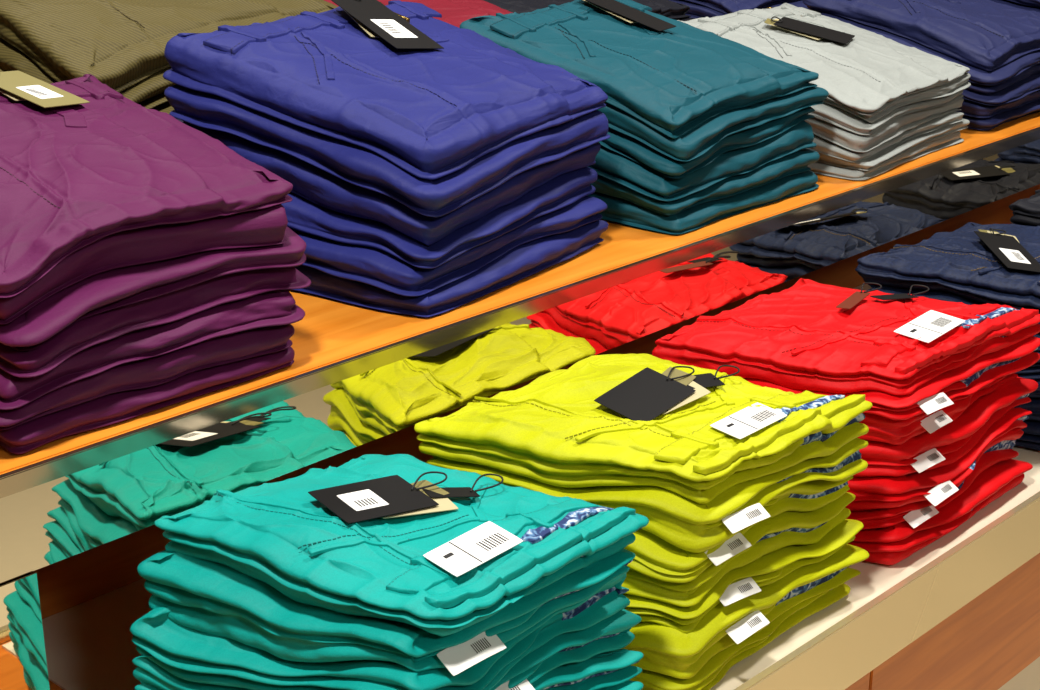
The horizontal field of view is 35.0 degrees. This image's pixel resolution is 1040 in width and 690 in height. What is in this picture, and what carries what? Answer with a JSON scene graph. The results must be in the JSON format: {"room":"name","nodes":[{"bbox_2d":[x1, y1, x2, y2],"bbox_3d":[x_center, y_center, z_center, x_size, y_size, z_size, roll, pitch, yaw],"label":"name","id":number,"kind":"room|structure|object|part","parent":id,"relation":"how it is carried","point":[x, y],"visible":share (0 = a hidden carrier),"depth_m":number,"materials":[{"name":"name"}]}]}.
{"room":"clothing store","nodes":[
{"label":"clothing store","id":0,"kind":"room"},
{"bbox_3d":[0.667,0.928,2.242,9.500,0.050,12.500,18,27,40],"label":"floor","id":1,"kind":"structure","parent":0,"visible":0},
{"bbox_2d":[0,111,1039,689],"bbox_3d":[0.291,0.046,3.111,1.808,1.006,5.400,18,27,40],"label":"display shelf","id":2,"kind":"object","parent":1,"relation":"on","point":[79,512],"visible":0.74,"depth_m":1.97,"materials":[{"name":"orange wood"}]},
{"bbox_2d":[0,71,310,453],"bbox_3d":[-0.473,-0.114,1.683,0.426,0.280,0.383,18,27,40],"label":"trousers","id":3,"kind":"object","parent":2,"relation":"on","point":[147,264],"visible":1,"depth_m":1.58,"materials":[{"name":"purple fabric"}]},
{"bbox_2d":[0,0,337,113],"bbox_3d":[-0.517,-0.387,2.324,0.399,0.349,0.498,18,27,40],"label":"trousers","id":4,"kind":"object","parent":2,"relation":"on","point":[120,43],"visible":0.2,"depth_m":2.12,"materials":[{"name":"brown fabric"}]},
{"bbox_2d":[163,0,609,316],"bbox_3d":[-0.149,-0.251,2.017,0.427,0.306,0.472,18,27,40],"label":"trousers","id":5,"kind":"object","parent":2,"relation":"on","point":[433,166],"visible":0.89,"depth_m":1.91,"materials":[{"name":"blue fabric"}]},
{"bbox_2d":[130,454,648,689],"bbox_3d":[-0.139,0.291,1.623,0.332,0.292,0.478,18,27,40],"label":"trousers","id":6,"kind":"object","parent":2,"relation":"on","point":[368,571],"visible":1,"depth_m":1.56,"materials":[{"name":"fabric"}]},
{"bbox_2d":[443,552,453,557],"bbox_3d":[-0.066,0.195,1.527,0.005,0.001,0.011,27,34,36],"label":"print","id":7,"kind":"object","parent":6,"relation":"on","point":[449,554],"depth_m":1.53},
{"bbox_2d":[449,542,481,561],"bbox_3d":[-0.051,0.192,1.533,0.044,0.001,0.001,25,34,37],"label":"print","id":8,"kind":"object","parent":6,"relation":"on","point":[449,542],"depth_m":1.53},
{"bbox_2d":[324,0,512,27],"bbox_3d":[-0.192,-0.456,2.646,0.375,0.255,0.325,17,26,38],"label":"trousers","id":9,"kind":"object","parent":2,"relation":"on","point":[454,12],"visible":0.06,"depth_m":2.58,"materials":[{"name":"red fabric"}]},
{"bbox_3d":[0.681,-0.287,2.590,0.008,0.019,5.400,18,27,40],"label":"shelf edge trim","id":10,"kind":"part","parent":2,"relation":"part of","materials":[{"name":"orange wood"}]},
{"bbox_2d":[483,0,691,20],"bbox_3d":[0.082,-0.536,2.925,0.383,0.214,0.393,18,27,40],"label":"trousers","id":11,"kind":"object","parent":2,"relation":"on","point":[670,9],"visible":0.06,"depth_m":2.82,"materials":[{"name":"black fabric"}]},
{"bbox_2d":[414,353,872,689],"bbox_3d":[0.142,0.188,1.897,0.362,0.296,0.480,18,27,40],"label":"trousers","id":12,"kind":"object","parent":2,"relation":"on","point":[741,487],"visible":0.74,"depth_m":1.80,"materials":[{"name":"fabric"}]},
{"bbox_2d":[460,0,828,233],"bbox_3d":[0.175,-0.350,2.343,0.392,0.266,0.418,18,27,40],"label":"trousers","id":13,"kind":"object","parent":2,"relation":"on","point":[705,127],"visible":0.8,"depth_m":2.23,"materials":[{"name":"teal fabric"}]},
{"bbox_2d":[669,0,811,18],"bbox_3d":[0.388,-0.643,3.220,0.389,0.211,0.396,18,27,40],"label":"trousers","id":14,"kind":"object","parent":2,"relation":"on","point":[698,8],"visible":0.08,"depth_m":3.03,"materials":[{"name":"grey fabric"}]},
{"bbox_2d":[677,3,970,179],"bbox_3d":[0.476,-0.419,2.626,0.384,0.200,0.386,16,26,37],"label":"trousers","id":15,"kind":"object","parent":2,"relation":"on","point":[889,103],"visible":0.68,"depth_m":2.52,"materials":[{"name":"white fabric"}]},
{"bbox_2d":[652,278,1039,564],"bbox_3d":[0.440,0.085,2.193,0.338,0.286,0.498,18,27,40],"label":"trousers","id":16,"kind":"object","parent":2,"relation":"on","point":[940,381],"visible":0.75,"depth_m":2.10,"materials":[{"name":"red fabric"}]},
{"bbox_3d":[0.142,0.579,1.772,0.024,0.186,0.796,18,27,40],"label":"drawer","id":17,"kind":"part","parent":2,"relation":"part of","materials":[{"name":"brown wood"}]},
{"bbox_2d":[802,0,1039,130],"bbox_3d":[0.748,-0.532,2.916,0.395,0.213,0.418,18,27,40],"label":"trousers","id":18,"kind":"object","parent":2,"relation":"on","point":[999,44],"visible":0.63,"depth_m":2.77,"materials":[{"name":"blue fabric"}]},
{"bbox_2d":[855,222,1039,450],"bbox_3d":[0.749,-0.032,2.507,0.322,0.288,0.456,18,27,40],"label":"stack","id":19,"kind":"object","parent":2,"relation":"on","point":[973,263],"visible":0.41,"depth_m":2.40,"materials":[{"name":"fabric"}]},
{"bbox_3d":[0.695,0.379,2.315,0.024,0.186,0.796,18,27,40],"label":"drawer","id":20,"kind":"part","parent":2,"relation":"part of","materials":[{"name":"brown wood"}]},
{"bbox_2d":[990,0,1039,11],"bbox_3d":[1.043,-0.637,3.200,0.399,0.213,0.388,18,27,40],"label":"trousers","id":21,"kind":"object","parent":2,"relation":"on","point":[1028,5],"visible":0.04,"depth_m":3.07,"materials":[{"name":"blue fabric"}]},
{"bbox_2d":[1009,189,1039,226],"bbox_3d":[1.043,-0.136,2.800,0.316,0.280,0.417,18,27,40],"label":"trousers","id":22,"kind":"object","parent":2,"relation":"on","point":[1026,211],"visible":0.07,"depth_m":2.72,"materials":[{"name":"fabric"}]}
]}

